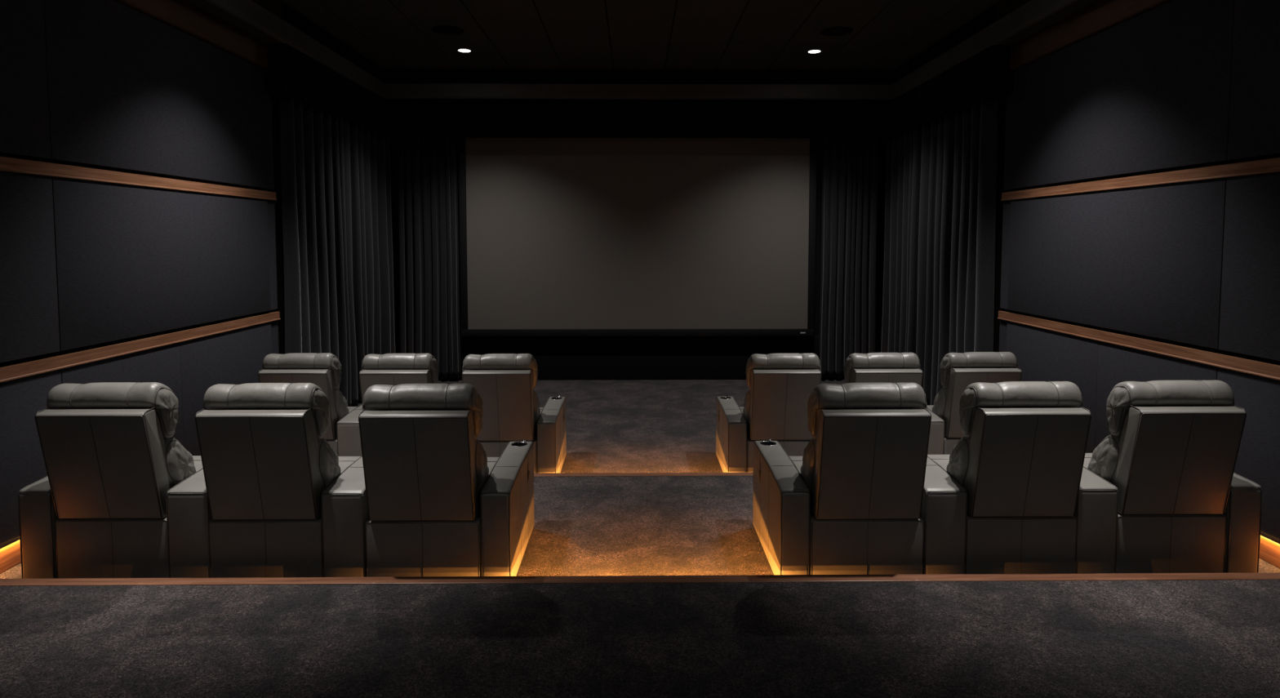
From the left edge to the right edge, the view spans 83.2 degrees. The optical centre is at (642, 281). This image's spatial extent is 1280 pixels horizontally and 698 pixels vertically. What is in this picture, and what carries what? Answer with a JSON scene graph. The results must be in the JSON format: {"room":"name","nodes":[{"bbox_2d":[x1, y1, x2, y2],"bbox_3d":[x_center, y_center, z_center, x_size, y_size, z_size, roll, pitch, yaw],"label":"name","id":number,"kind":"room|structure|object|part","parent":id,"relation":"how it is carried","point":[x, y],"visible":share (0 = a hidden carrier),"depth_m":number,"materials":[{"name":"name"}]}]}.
{"room":"home theater","nodes":[
{"label":"home theater","id":0,"kind":"room"},
{"bbox_2d":[0,0,387,548],"bbox_3d":[-3.633,-0.419,3.590,0.145,4.700,13.890,0,3,-1],"label":"wall","id":1,"kind":"structure","parent":0,"point":[108,85],"depth_m":4.98,"materials":[{"name":"black fabric"}]},
{"bbox_2d":[0,539,21,573],"bbox_3d":[-3.561,1.682,2.029,0.013,0.486,10.330,0,3,-1],"label":"baseboard","id":2,"kind":"structure","parent":1,"relation":"attached to","point":[10,555],"depth_m":4.07,"materials":[{"name":"brown wood"}]},
{"bbox_3d":[-3.568,-1.236,3.072,0.024,1.139,2.484,0,3,-1],"label":"fabric panel","id":3,"kind":"part","parent":1,"relation":"part of","materials":[{"name":"black fabric"}]},
{"bbox_3d":[-3.568,-0.029,3.142,0.024,1.065,2.484,0,3,-1],"label":"fabric panel","id":4,"kind":"part","parent":1,"relation":"part of","materials":[{"name":"black fabric"}]},
{"bbox_3d":[-3.576,1.023,3.975,0.024,0.921,0.942,0,3,-1],"label":"fabric panel","id":5,"kind":"part","parent":1,"relation":"part of","materials":[{"name":"black fabric"}]},
{"bbox_3d":[-3.587,0.962,5.027,0.024,0.921,1.152,0,3,-1],"label":"fabric panel","id":6,"kind":"part","parent":1,"relation":"part of","materials":[{"name":"black fabric"}]},
{"bbox_2d":[0,155,276,199],"bbox_3d":[-3.550,-0.531,1.901,0.037,0.079,10.330,0,3,-1],"label":"trim","id":7,"kind":"structure","parent":1,"relation":"attached to","point":[6,164],"depth_m":4.90,"materials":[{"name":"brown wood"}]},
{"bbox_2d":[0,311,280,382],"bbox_3d":[-3.550,0.638,1.969,0.037,0.078,10.330,0,3,-1],"label":"trim","id":8,"kind":"structure","parent":1,"relation":"attached to","point":[14,371],"depth_m":4.91,"materials":[{"name":"brown wood"}]},
{"bbox_3d":[-3.594,-1.381,5.588,0.024,1.139,2.544,0,3,-1],"label":"fabric panel","id":9,"kind":"part","parent":1,"relation":"part of","materials":[{"name":"black fabric"}]},
{"bbox_3d":[-3.594,-0.175,5.658,0.024,1.065,2.544,0,3,-1],"label":"fabric panel","id":10,"kind":"part","parent":1,"relation":"part of","materials":[{"name":"black fabric"}]},
{"bbox_2d":[117,0,267,68],"bbox_3d":[-3.540,-1.847,1.760,0.055,0.235,10.200,0,3,-1],"label":"trim","id":11,"kind":"structure","parent":1,"relation":"attached to","point":[183,15],"depth_m":5.86,"materials":[{"name":"brown wood"}]},
{"bbox_3d":[-3.600,0.980,6.302,0.024,1.104,1.392,0,3,-1],"label":"fabric panel","id":12,"kind":"part","parent":1,"relation":"part of","materials":[{"name":"black fabric"}]},
{"bbox_2d":[280,96,395,406],"bbox_3d":[-3.537,-0.194,8.682,0.155,3.438,3.040,0,3,-1],"label":"curtain","id":13,"kind":"object","parent":1,"relation":"hanging from","point":[335,175],"visible":0.85,"depth_m":8.26,"materials":[{"name":"fabric"}]},
{"bbox_2d":[263,43,1013,137],"bbox_3d":[-0.035,-2.131,8.378,7.200,0.475,2.975,0,3,-1],"label":"trim","id":14,"kind":"structure","parent":1,"relation":"attached to","point":[290,72],"depth_m":9.81,"materials":[{"name":"black fabric"}]},
{"bbox_2d":[0,572,1279,586],"bbox_3d":[0.016,1.496,3.592,7.190,0.028,0.072,0,3,-1],"label":"trim","id":15,"kind":"structure","parent":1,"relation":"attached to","point":[1264,575],"depth_m":3.58,"materials":[{"name":"brown wood"}]},
{"bbox_2d":[356,377,844,473],"bbox_3d":[-0.031,1.617,8.205,7.440,0.100,5.045,0,3,-1],"label":"floor","id":16,"kind":"structure","parent":0,"point":[613,425],"depth_m":8.04,"materials":[{"name":"grey carpet"}]},
{"bbox_2d":[257,352,357,453],"bbox_3d":[-2.889,1.115,6.272,0.789,1.103,1.022,0,3,-1],"label":"recliner","id":17,"kind":"object","parent":16,"relation":"on","point":[323,370],"visible":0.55,"depth_m":5.82,"materials":[{"name":"grey leather"}]},
{"bbox_3d":[-2.797,1.004,5.881,0.544,0.590,0.245,0,3,-1],"label":"frame","id":18,"kind":"part","parent":17,"relation":"part of","materials":[{"name":"grey leather"}]},
{"bbox_2d":[262,352,342,389],"bbox_3d":[-2.797,0.750,5.918,0.612,0.332,0.219,0,3,-1],"label":"cushion","id":19,"kind":"object","parent":17,"relation":"on","point":[295,361],"depth_m":5.82,"materials":[{"name":"grey leather"}]},
{"bbox_3d":[-2.801,1.473,6.305,0.598,0.384,0.800,0,3,-1],"label":"seat","id":20,"kind":"part","parent":17,"relation":"part of","materials":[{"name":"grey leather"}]},
{"bbox_2d":[334,388,349,419],"bbox_3d":[-2.799,1.069,6.046,0.611,0.408,0.312,0,3,-1],"label":"lumbar cushion","id":21,"kind":"object","parent":17,"relation":"on","point":[341,409],"depth_m":5.97,"materials":[{"name":"grey leather"}]},
{"bbox_2d":[347,406,357,412],"bbox_3d":[-2.802,1.242,6.411,0.598,0.132,0.759,0,3,-1],"label":"seat cushion","id":22,"kind":"object","parent":17,"relation":"on","point":[350,408],"depth_m":6.59,"materials":[{"name":"grey leather"}]},
{"bbox_2d":[337,353,439,456],"bbox_3d":[-2.093,1.116,6.257,0.818,1.103,1.022,0,3,-1],"label":"recliner","id":23,"kind":"object","parent":16,"relation":"on","point":[390,369],"visible":0.39,"depth_m":5.80,"materials":[{"name":"grey leather"}]},
{"bbox_3d":[-2.391,1.381,6.325,0.219,0.565,0.888,0,3,-1],"label":"arm","id":24,"kind":"part","parent":23,"relation":"part of","materials":[{"name":"grey leather"}]},
{"bbox_3d":[-1.987,1.005,5.867,0.544,0.590,0.245,0,3,-1],"label":"frame","id":25,"kind":"part","parent":23,"relation":"part of","materials":[{"name":"grey leather"}]},
{"bbox_2d":[361,353,439,383],"bbox_3d":[-1.987,0.751,5.903,0.612,0.332,0.219,0,3,-1],"label":"cushion","id":26,"kind":"object","parent":23,"relation":"on","point":[387,362],"depth_m":5.80,"materials":[{"name":"grey leather"}]},
{"bbox_2d":[462,353,566,473],"bbox_3d":[-1.197,1.117,6.243,0.988,1.103,1.020,0,3,-1],"label":"recliner","id":27,"kind":"object","parent":16,"relation":"on","point":[505,384],"visible":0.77,"depth_m":5.82,"materials":[{"name":"grey leather"}]},
{"bbox_3d":[-1.166,1.006,5.852,0.544,0.590,0.245,0,3,-1],"label":"frame","id":28,"kind":"part","parent":27,"relation":"part of","materials":[{"name":"grey leather"}]},
{"bbox_2d":[462,353,537,389],"bbox_3d":[-1.166,0.752,5.889,0.612,0.332,0.219,0,3,-1],"label":"cushion","id":29,"kind":"object","parent":27,"relation":"on","point":[489,362],"depth_m":5.79,"materials":[{"name":"grey leather"}]},
{"bbox_3d":[-1.170,1.475,6.276,0.598,0.384,0.800,0,3,-1],"label":"seat","id":30,"kind":"part","parent":27,"relation":"part of","materials":[{"name":"grey leather"}]},
{"bbox_2d":[533,389,540,430],"bbox_3d":[-1.167,1.071,6.017,0.611,0.408,0.312,0,3,-1],"label":"lumbar cushion","id":31,"kind":"object","parent":27,"relation":"on","point":[536,411],"depth_m":5.93,"materials":[{"name":"grey leather"}]},
{"bbox_2d":[534,407,543,434],"bbox_3d":[-1.171,1.244,6.381,0.598,0.132,0.759,0,3,-1],"label":"seat cushion","id":32,"kind":"object","parent":27,"relation":"on","point":[541,408],"depth_m":6.05,"materials":[{"name":"grey leather"}]},
{"bbox_3d":[-0.792,1.382,6.319,0.155,0.565,0.888,0,3,-1],"label":"arm","id":33,"kind":"part","parent":27,"relation":"part of","materials":[{"name":"grey leather"}]},
{"bbox_2d":[533,472,753,476],"bbox_3d":[-0.006,1.540,5.698,7.190,0.028,0.072,0,3,-1],"label":"trim","id":34,"kind":"structure","parent":16,"relation":"attached to","point":[566,474],"depth_m":5.68,"materials":[{"name":"brown wood"}]},
{"bbox_2d":[715,352,821,472],"bbox_3d":[1.174,1.115,6.267,0.988,1.103,1.020,0,3,-1],"label":"recliner","id":35,"kind":"object","parent":16,"relation":"on","point":[780,385],"visible":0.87,"depth_m":5.84,"materials":[{"name":"grey leather"}]},
{"bbox_3d":[0.768,1.381,6.335,0.155,0.565,0.888,0,3,-1],"label":"arm","id":36,"kind":"part","parent":35,"relation":"part of","materials":[{"name":"grey leather"}]},
{"bbox_2d":[739,406,748,434],"bbox_3d":[1.145,1.242,6.405,0.598,0.132,0.759,0,3,-1],"label":"seat cushion","id":37,"kind":"object","parent":35,"relation":"on","point":[741,407],"depth_m":6.07,"materials":[{"name":"grey leather"}]},
{"bbox_2d":[742,389,750,430],"bbox_3d":[1.149,1.070,6.041,0.611,0.408,0.312,0,3,-1],"label":"lumbar cushion","id":38,"kind":"object","parent":35,"relation":"on","point":[746,411],"depth_m":5.95,"materials":[{"name":"grey leather"}]},
{"bbox_3d":[1.146,1.474,6.300,0.598,0.384,0.800,0,3,-1],"label":"seat","id":39,"kind":"part","parent":35,"relation":"part of","materials":[{"name":"grey leather"}]},
{"bbox_2d":[745,352,821,389],"bbox_3d":[1.150,0.750,5.912,0.612,0.332,0.219,0,3,-1],"label":"cushion","id":40,"kind":"object","parent":35,"relation":"on","point":[807,361],"depth_m":5.81,"materials":[{"name":"grey leather"}]},
{"bbox_3d":[1.150,1.004,5.876,0.544,0.590,0.245,0,3,-1],"label":"frame","id":41,"kind":"part","parent":35,"relation":"part of","materials":[{"name":"grey leather"}]},
{"bbox_2d":[844,352,944,454],"bbox_3d":[2.070,1.114,6.299,0.820,1.103,1.024,0,3,-1],"label":"recliner","id":42,"kind":"object","parent":16,"relation":"on","point":[870,367],"visible":0.35,"depth_m":5.84,"materials":[{"name":"grey leather"}]},
{"bbox_2d":[844,352,919,383],"bbox_3d":[1.970,0.748,5.944,0.612,0.332,0.219,0,3,-1],"label":"cushion","id":43,"kind":"object","parent":42,"relation":"on","point":[870,361],"depth_m":5.84,"materials":[{"name":"grey leather"}]},
{"bbox_3d":[1.971,1.002,5.907,0.544,0.590,0.245,0,3,-1],"label":"frame","id":44,"kind":"part","parent":42,"relation":"part of","materials":[{"name":"grey leather"}]},
{"bbox_3d":[2.366,1.379,6.374,0.219,0.565,0.888,0,3,-1],"label":"arm","id":45,"kind":"part","parent":42,"relation":"part of","materials":[{"name":"grey leather"}]},
{"bbox_2d":[926,351,1022,454],"bbox_3d":[2.866,1.112,6.330,0.791,1.103,1.024,0,3,-1],"label":"recliner","id":46,"kind":"object","parent":16,"relation":"on","point":[957,371],"visible":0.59,"depth_m":5.88,"materials":[{"name":"grey leather"}]},
{"bbox_2d":[926,404,933,411],"bbox_3d":[2.775,1.239,6.468,0.598,0.132,0.759,0,3,-1],"label":"seat cushion","id":47,"kind":"object","parent":46,"relation":"on","point":[930,406],"depth_m":6.67,"materials":[{"name":"grey leather"}]},
{"bbox_2d":[932,386,946,418],"bbox_3d":[2.779,1.066,6.104,0.611,0.408,0.312,0,3,-1],"label":"lumbar cushion","id":48,"kind":"object","parent":46,"relation":"on","point":[940,407],"depth_m":6.02,"materials":[{"name":"grey leather"}]},
{"bbox_3d":[2.777,1.470,6.363,0.598,0.384,0.800,0,3,-1],"label":"seat","id":49,"kind":"part","parent":46,"relation":"part of","materials":[{"name":"grey leather"}]},
{"bbox_2d":[939,351,1017,387],"bbox_3d":[2.780,0.747,5.975,0.612,0.332,0.219,0,3,-1],"label":"cushion","id":50,"kind":"object","parent":46,"relation":"on","point":[969,360],"depth_m":5.88,"materials":[{"name":"grey leather"}]},
{"bbox_3d":[2.781,1.001,5.939,0.544,0.590,0.245,0,3,-1],"label":"frame","id":51,"kind":"part","parent":46,"relation":"part of","materials":[{"name":"grey leather"}]},
{"bbox_2d":[387,99,888,380],"bbox_3d":[-0.056,-0.817,10.450,7.440,4.700,0.220,0,3,-1],"label":"wall","id":52,"kind":"structure","parent":0,"point":[557,357],"depth_m":10.45,"materials":[{"name":"paint"}]},
{"bbox_2d":[397,136,461,378],"bbox_3d":[-3.054,-0.374,10.269,0.847,3.563,0.140,0,3,-1],"label":"curtain","id":53,"kind":"object","parent":52,"relation":"hanging from","point":[428,199],"visible":0.9,"depth_m":10.25,"materials":[{"name":"fabric"}]},
{"bbox_2d":[457,136,817,336],"bbox_3d":[-0.070,-0.670,10.327,5.054,2.907,0.222,0,3,-1],"label":"projection screen","id":54,"kind":"object","parent":52,"relation":"attached to","point":[560,236],"visible":0.85,"depth_m":10.25,"materials":[{"name":"grey fabric"}]},
{"bbox_3d":[-0.055,1.114,10.502,5.500,0.640,0.100,0,3,-1],"label":"panel","id":55,"kind":"part","parent":52,"relation":"part of","materials":[{"name":"fabric"}]},
{"bbox_2d":[818,137,879,377],"bbox_3d":[2.968,-0.377,10.329,0.823,3.564,0.140,0,3,-1],"label":"curtain","id":56,"kind":"object","parent":52,"relation":"hanging from","point":[850,175],"visible":0.91,"depth_m":10.31,"materials":[{"name":"fabric"}]},
{"bbox_2d":[0,579,1279,697],"bbox_3d":[0.051,1.908,0.199,7.440,0.447,6.775,0,3,-1],"label":"floor","id":57,"kind":"structure","parent":0,"point":[1093,638],"depth_m":3.06,"materials":[{"name":"grey carpet"}]},
{"bbox_2d":[0,475,1279,578],"bbox_3d":[0.005,1.734,4.633,7.440,0.282,2.100,0,3,-1],"label":"floor","id":58,"kind":"structure","parent":0,"point":[609,525],"depth_m":4.65,"materials":[{"name":"grey carpet"}]},
{"bbox_2d":[17,382,202,578],"bbox_3d":[-2.867,1.056,4.137,0.789,1.103,1.022,0,3,-1],"label":"recliner","id":59,"kind":"object","parent":58,"relation":"on","point":[112,457],"visible":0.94,"depth_m":3.73,"materials":[{"name":"grey leather"}]},
{"bbox_3d":[-3.175,1.321,4.205,0.172,0.565,0.888,0,3,-1],"label":"arm","id":60,"kind":"part","parent":59,"relation":"part of","materials":[{"name":"grey leather"}]},
{"bbox_3d":[-2.775,0.945,3.747,0.544,0.590,0.245,0,3,-1],"label":"frame","id":61,"kind":"part","parent":59,"relation":"part of","materials":[{"name":"grey leather"}]},
{"bbox_3d":[-2.779,1.414,4.170,0.598,0.384,0.800,0,3,-1],"label":"seat","id":62,"kind":"part","parent":59,"relation":"part of","materials":[{"name":"grey leather"}]},
{"bbox_2d":[46,382,178,438],"bbox_3d":[-2.776,0.690,3.783,0.612,0.332,0.219,0,3,-1],"label":"cushion","id":63,"kind":"object","parent":59,"relation":"on","point":[162,404],"depth_m":3.69,"materials":[{"name":"grey leather"}]},
{"bbox_2d":[163,436,195,485],"bbox_3d":[-2.777,1.010,3.912,0.611,0.408,0.312,0,3,-1],"label":"lumbar cushion","id":64,"kind":"object","parent":59,"relation":"on","point":[178,462],"depth_m":3.84,"materials":[{"name":"grey leather"}]},
{"bbox_2d":[192,455,202,471],"bbox_3d":[-2.780,1.183,4.276,0.598,0.132,0.759,0,3,-1],"label":"seat cushion","id":65,"kind":"object","parent":59,"relation":"on","point":[197,459],"depth_m":4.41,"materials":[{"name":"grey leather"}]},
{"bbox_2d":[165,382,360,577],"bbox_3d":[-2.071,1.057,4.122,0.818,1.103,1.022,0,3,-1],"label":"recliner","id":66,"kind":"object","parent":58,"relation":"on","point":[253,508],"visible":0.91,"depth_m":3.72,"materials":[{"name":"grey leather"}]},
{"bbox_3d":[-2.369,1.322,4.190,0.219,0.565,0.888,0,3,-1],"label":"arm","id":67,"kind":"part","parent":66,"relation":"part of","materials":[{"name":"grey leather"}]},
{"bbox_3d":[-1.965,0.945,3.732,0.544,0.590,0.245,0,3,-1],"label":"frame","id":68,"kind":"part","parent":66,"relation":"part of","materials":[{"name":"grey leather"}]},
{"bbox_3d":[-1.969,1.415,4.156,0.598,0.384,0.800,0,3,-1],"label":"seat","id":69,"kind":"part","parent":66,"relation":"part of","materials":[{"name":"grey leather"}]},
{"bbox_2d":[203,382,328,439],"bbox_3d":[-1.965,0.691,3.768,0.612,0.332,0.219,0,3,-1],"label":"cushion","id":70,"kind":"object","parent":66,"relation":"on","point":[249,397],"depth_m":3.67,"materials":[{"name":"grey leather"}]},
{"bbox_2d":[317,437,341,487],"bbox_3d":[-1.967,1.011,3.897,0.611,0.408,0.312,0,3,-1],"label":"lumbar cushion","id":71,"kind":"object","parent":66,"relation":"on","point":[328,468],"depth_m":3.82,"materials":[{"name":"grey leather"}]},
{"bbox_2d":[337,456,360,472],"bbox_3d":[-1.970,1.183,4.261,0.598,0.132,0.759,0,3,-1],"label":"seat cushion","id":72,"kind":"object","parent":66,"relation":"on","point":[344,462],"depth_m":4.44,"materials":[{"name":"grey leather"}]},
{"bbox_2d":[320,383,534,577],"bbox_3d":[-1.175,1.058,4.108,0.988,1.103,1.020,0,3,-1],"label":"recliner","id":73,"kind":"object","parent":58,"relation":"on","point":[423,496],"visible":0.97,"depth_m":3.73,"materials":[{"name":"grey leather"}]},
{"bbox_3d":[-1.559,1.323,4.176,0.219,0.565,0.888,0,3,-1],"label":"arm","id":74,"kind":"part","parent":73,"relation":"part of","materials":[{"name":"grey leather"}]},
{"bbox_3d":[-1.144,0.946,3.717,0.544,0.590,0.245,0,3,-1],"label":"frame","id":75,"kind":"part","parent":73,"relation":"part of","materials":[{"name":"grey leather"}]},
{"bbox_2d":[362,383,483,439],"bbox_3d":[-1.144,0.692,3.754,0.612,0.332,0.219,0,3,-1],"label":"cushion","id":76,"kind":"object","parent":73,"relation":"on","point":[403,397],"depth_m":3.66,"materials":[{"name":"grey leather"}]},
{"bbox_3d":[-1.148,1.415,4.141,0.598,0.384,0.800,0,3,-1],"label":"seat","id":77,"kind":"part","parent":73,"relation":"part of","materials":[{"name":"grey leather"}]},
{"bbox_2d":[474,439,488,501],"bbox_3d":[-1.145,1.012,3.882,0.611,0.408,0.312,0,3,-1],"label":"lumbar cushion","id":78,"kind":"object","parent":73,"relation":"on","point":[481,468],"depth_m":3.79,"materials":[{"name":"grey leather"}]},
{"bbox_2d":[479,457,498,508],"bbox_3d":[-1.149,1.184,4.247,0.598,0.132,0.759,0,3,-1],"label":"seat cushion","id":79,"kind":"object","parent":73,"relation":"on","point":[491,461],"depth_m":4.40,"materials":[{"name":"grey leather"}]},
{"bbox_3d":[-0.770,1.322,4.184,0.155,0.565,0.888,0,3,-1],"label":"arm","id":80,"kind":"part","parent":73,"relation":"part of","materials":[{"name":"grey leather"}]},
{"bbox_3d":[-0.696,1.152,4.351,0.005,0.110,0.044,0,3,-1],"label":"lever plate","id":81,"kind":"part","parent":73,"relation":"part of","materials":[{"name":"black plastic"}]},
{"bbox_2d":[752,382,967,574],"bbox_3d":[1.196,1.056,4.133,0.988,1.103,1.020,0,3,-1],"label":"recliner","id":82,"kind":"object","parent":58,"relation":"on","point":[864,495],"visible":0.99,"depth_m":3.75,"materials":[{"name":"grey leather"}]},
{"bbox_3d":[0.712,1.151,4.365,0.005,0.110,0.044,0,3,-1],"label":"lever plate","id":83,"kind":"part","parent":82,"relation":"part of","materials":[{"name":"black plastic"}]},
{"bbox_3d":[0.790,1.321,4.200,0.155,0.565,0.888,0,3,-1],"label":"arm","id":84,"kind":"part","parent":82,"relation":"part of","materials":[{"name":"grey leather"}]},
{"bbox_2d":[789,456,802,473],"bbox_3d":[1.167,1.183,4.270,0.598,0.132,0.759,0,3,-1],"label":"seat cushion","id":85,"kind":"object","parent":82,"relation":"on","point":[797,460],"depth_m":4.43,"materials":[{"name":"grey leather"}]},
{"bbox_2d":[800,437,816,500],"bbox_3d":[1.171,1.010,3.906,0.611,0.408,0.312,0,3,-1],"label":"lumbar cushion","id":86,"kind":"object","parent":82,"relation":"on","point":[808,468],"depth_m":3.81,"materials":[{"name":"grey leather"}]},
{"bbox_3d":[1.168,1.414,4.165,0.598,0.384,0.800,0,3,-1],"label":"seat","id":87,"kind":"part","parent":82,"relation":"part of","materials":[{"name":"grey leather"}]},
{"bbox_2d":[807,382,927,439],"bbox_3d":[1.172,0.691,3.777,0.612,0.332,0.219,0,3,-1],"label":"cushion","id":88,"kind":"object","parent":82,"relation":"on","point":[848,397],"depth_m":3.68,"materials":[{"name":"grey leather"}]},
{"bbox_3d":[1.172,0.945,3.741,0.544,0.590,0.245,0,3,-1],"label":"frame","id":89,"kind":"part","parent":82,"relation":"part of","materials":[{"name":"grey leather"}]},
{"bbox_3d":[1.579,1.321,4.208,0.219,0.565,0.888,0,3,-1],"label":"arm","id":90,"kind":"part","parent":82,"relation":"part of","materials":[{"name":"grey leather"}]},
{"bbox_2d":[927,381,1119,573],"bbox_3d":[2.092,1.054,4.164,0.820,1.103,1.024,0,3,-1],"label":"recliner","id":91,"kind":"object","parent":58,"relation":"on","point":[1034,507],"visible":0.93,"depth_m":3.76,"materials":[{"name":"grey leather"}]},
{"bbox_2d":[927,454,950,471],"bbox_3d":[1.988,1.181,4.302,0.598,0.132,0.759,0,3,-1],"label":"seat cushion","id":92,"kind":"object","parent":91,"relation":"on","point":[943,460],"depth_m":4.47,"materials":[{"name":"grey leather"}]},
{"bbox_2d":[946,435,970,484],"bbox_3d":[1.991,1.008,3.938,0.611,0.408,0.312,0,3,-1],"label":"lumbar cushion","id":93,"kind":"object","parent":91,"relation":"on","point":[958,467],"depth_m":3.85,"materials":[{"name":"grey leather"}]},
{"bbox_2d":[959,381,1083,437],"bbox_3d":[1.992,0.689,3.809,0.612,0.332,0.219,0,3,-1],"label":"cushion","id":94,"kind":"object","parent":91,"relation":"on","point":[1007,395],"depth_m":3.71,"materials":[{"name":"grey leather"}]},
{"bbox_3d":[1.989,1.412,4.197,0.598,0.384,0.800,0,3,-1],"label":"seat","id":95,"kind":"part","parent":91,"relation":"part of","materials":[{"name":"grey leather"}]},
{"bbox_3d":[1.993,0.943,3.772,0.544,0.590,0.245,0,3,-1],"label":"frame","id":96,"kind":"part","parent":91,"relation":"part of","materials":[{"name":"grey leather"}]},
{"bbox_3d":[2.388,1.319,4.239,0.219,0.565,0.888,0,3,-1],"label":"arm","id":97,"kind":"part","parent":91,"relation":"part of","materials":[{"name":"grey leather"}]},
{"bbox_2d":[1083,380,1262,573],"bbox_3d":[2.888,1.052,4.195,0.791,1.103,1.024,0,3,-1],"label":"recliner","id":98,"kind":"object","parent":58,"relation":"on","point":[1170,453],"visible":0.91,"depth_m":3.79,"materials":[{"name":"grey leather"}]},
{"bbox_2d":[1083,453,1092,468],"bbox_3d":[2.797,1.179,4.333,0.598,0.132,0.759,0,3,-1],"label":"seat cushion","id":99,"kind":"object","parent":98,"relation":"on","point":[1087,458],"depth_m":4.48,"materials":[{"name":"grey leather"}]},
{"bbox_2d":[1088,434,1120,481],"bbox_3d":[2.801,1.007,3.969,0.611,0.408,0.312,0,3,-1],"label":"lumbar cushion","id":100,"kind":"object","parent":98,"relation":"on","point":[1105,460],"depth_m":3.89,"materials":[{"name":"grey leather"}]},
{"bbox_2d":[1106,380,1234,435],"bbox_3d":[2.802,0.687,3.840,0.612,0.332,0.219,0,3,-1],"label":"cushion","id":101,"kind":"object","parent":98,"relation":"on","point":[1122,401],"depth_m":3.75,"materials":[{"name":"grey leather"}]},
{"bbox_3d":[2.799,1.411,4.228,0.598,0.384,0.800,0,3,-1],"label":"seat","id":102,"kind":"part","parent":98,"relation":"part of","materials":[{"name":"grey leather"}]},
{"bbox_3d":[2.803,0.941,3.804,0.544,0.590,0.245,0,3,-1],"label":"frame","id":103,"kind":"part","parent":98,"relation":"part of","materials":[{"name":"grey leather"}]},
{"bbox_3d":[3.193,1.317,4.271,0.172,0.565,0.888,0,3,-1],"label":"arm","id":104,"kind":"part","parent":98,"relation":"part of","materials":[{"name":"grey leather"}]},
{"bbox_2d":[186,0,1097,100],"bbox_3d":[0.015,-2.312,3.517,7.440,0.492,13.890,0,3,-1],"label":"ceiling","id":105,"kind":"structure","parent":0,"point":[521,49],"depth_m":8.13,"materials":[{"name":"black paint"}]},
{"bbox_2d":[456,48,471,52],"bbox_3d":[-2.128,-2.750,8.584,0.180,0.011,0.180,0,3,-1],"label":"recessed light","id":106,"kind":"object","parent":105,"relation":"in","point":[461,50],"visible":1,"depth_m":8.56,"materials":[{"name":"white glass"}]},
{"bbox_2d":[806,48,822,53],"bbox_3d":[2.052,-2.753,8.627,0.180,0.011,0.180,0,3,-1],"label":"recessed light","id":107,"kind":"object","parent":105,"relation":"in","point":[815,51],"visible":1,"depth_m":8.60,"materials":[{"name":"white glass"}]},
{"bbox_2d":[888,0,1279,543],"bbox_3d":[3.662,-0.423,3.665,0.145,4.700,13.890,0,3,-1],"label":"wall","id":108,"kind":"structure","parent":0,"point":[1172,85],"depth_m":5.07,"materials":[{"name":"black fabric"}]},
{"bbox_2d":[880,97,998,404],"bbox_3d":[3.458,-0.198,8.753,0.184,3.438,3.043,0,3,-1],"label":"curtain","id":109,"kind":"object","parent":108,"relation":"hanging from","point":[938,301],"visible":0.84,"depth_m":8.30,"materials":[{"name":"fabric"}]},
{"bbox_3d":[3.575,0.975,6.375,0.024,1.104,1.392,0,3,-1],"label":"fabric panel","id":110,"kind":"part","parent":108,"relation":"part of","materials":[{"name":"black fabric"}]},
{"bbox_2d":[1009,0,1168,70],"bbox_3d":[3.605,-1.852,1.833,0.055,0.235,10.200,0,3,-1],"label":"trim","id":111,"kind":"structure","parent":108,"relation":"attached to","point":[1099,15],"depth_m":5.89,"materials":[{"name":"brown wood"}]},
{"bbox_3d":[3.580,-0.180,5.731,0.024,1.065,2.544,0,3,-1],"label":"fabric panel","id":112,"kind":"part","parent":108,"relation":"part of","materials":[{"name":"black fabric"}]},
{"bbox_3d":[3.580,-1.386,5.661,0.024,1.139,2.544,0,3,-1],"label":"fabric panel","id":113,"kind":"part","parent":108,"relation":"part of","materials":[{"name":"black fabric"}]},
{"bbox_2d":[997,311,1279,380],"bbox_3d":[3.613,0.634,2.042,0.037,0.078,10.330,0,3,-1],"label":"trim","id":114,"kind":"structure","parent":108,"relation":"attached to","point":[1263,369],"depth_m":5.00,"materials":[{"name":"brown wood"}]},
{"bbox_2d":[1000,157,1279,200],"bbox_3d":[3.613,-0.536,1.975,0.037,0.079,10.330,0,3,-1],"label":"trim","id":115,"kind":"structure","parent":108,"relation":"attached to","point":[1271,165],"depth_m":4.98,"materials":[{"name":"brown wood"}]},
{"bbox_3d":[3.588,0.958,5.100,0.024,0.921,1.152,0,3,-1],"label":"fabric panel","id":116,"kind":"part","parent":108,"relation":"part of","materials":[{"name":"black fabric"}]},
{"bbox_3d":[3.598,1.019,4.049,0.024,0.921,0.942,0,3,-1],"label":"fabric panel","id":117,"kind":"part","parent":108,"relation":"part of","materials":[{"name":"black fabric"}]},
{"bbox_3d":[3.606,-0.034,3.216,0.024,1.065,2.484,0,3,-1],"label":"fabric panel","id":118,"kind":"part","parent":108,"relation":"part of","materials":[{"name":"black fabric"}]},
{"bbox_3d":[3.606,-1.240,3.146,0.024,1.139,2.484,0,3,-1],"label":"fabric panel","id":119,"kind":"part","parent":108,"relation":"part of","materials":[{"name":"black fabric"}]},
{"bbox_2d":[1259,535,1279,568],"bbox_3d":[3.624,1.678,2.103,0.013,0.486,10.330,0,3,-1],"label":"baseboard","id":120,"kind":"structure","parent":108,"relation":"attached to","point":[1269,550],"depth_m":4.13,"materials":[{"name":"brown wood"}]}
]}

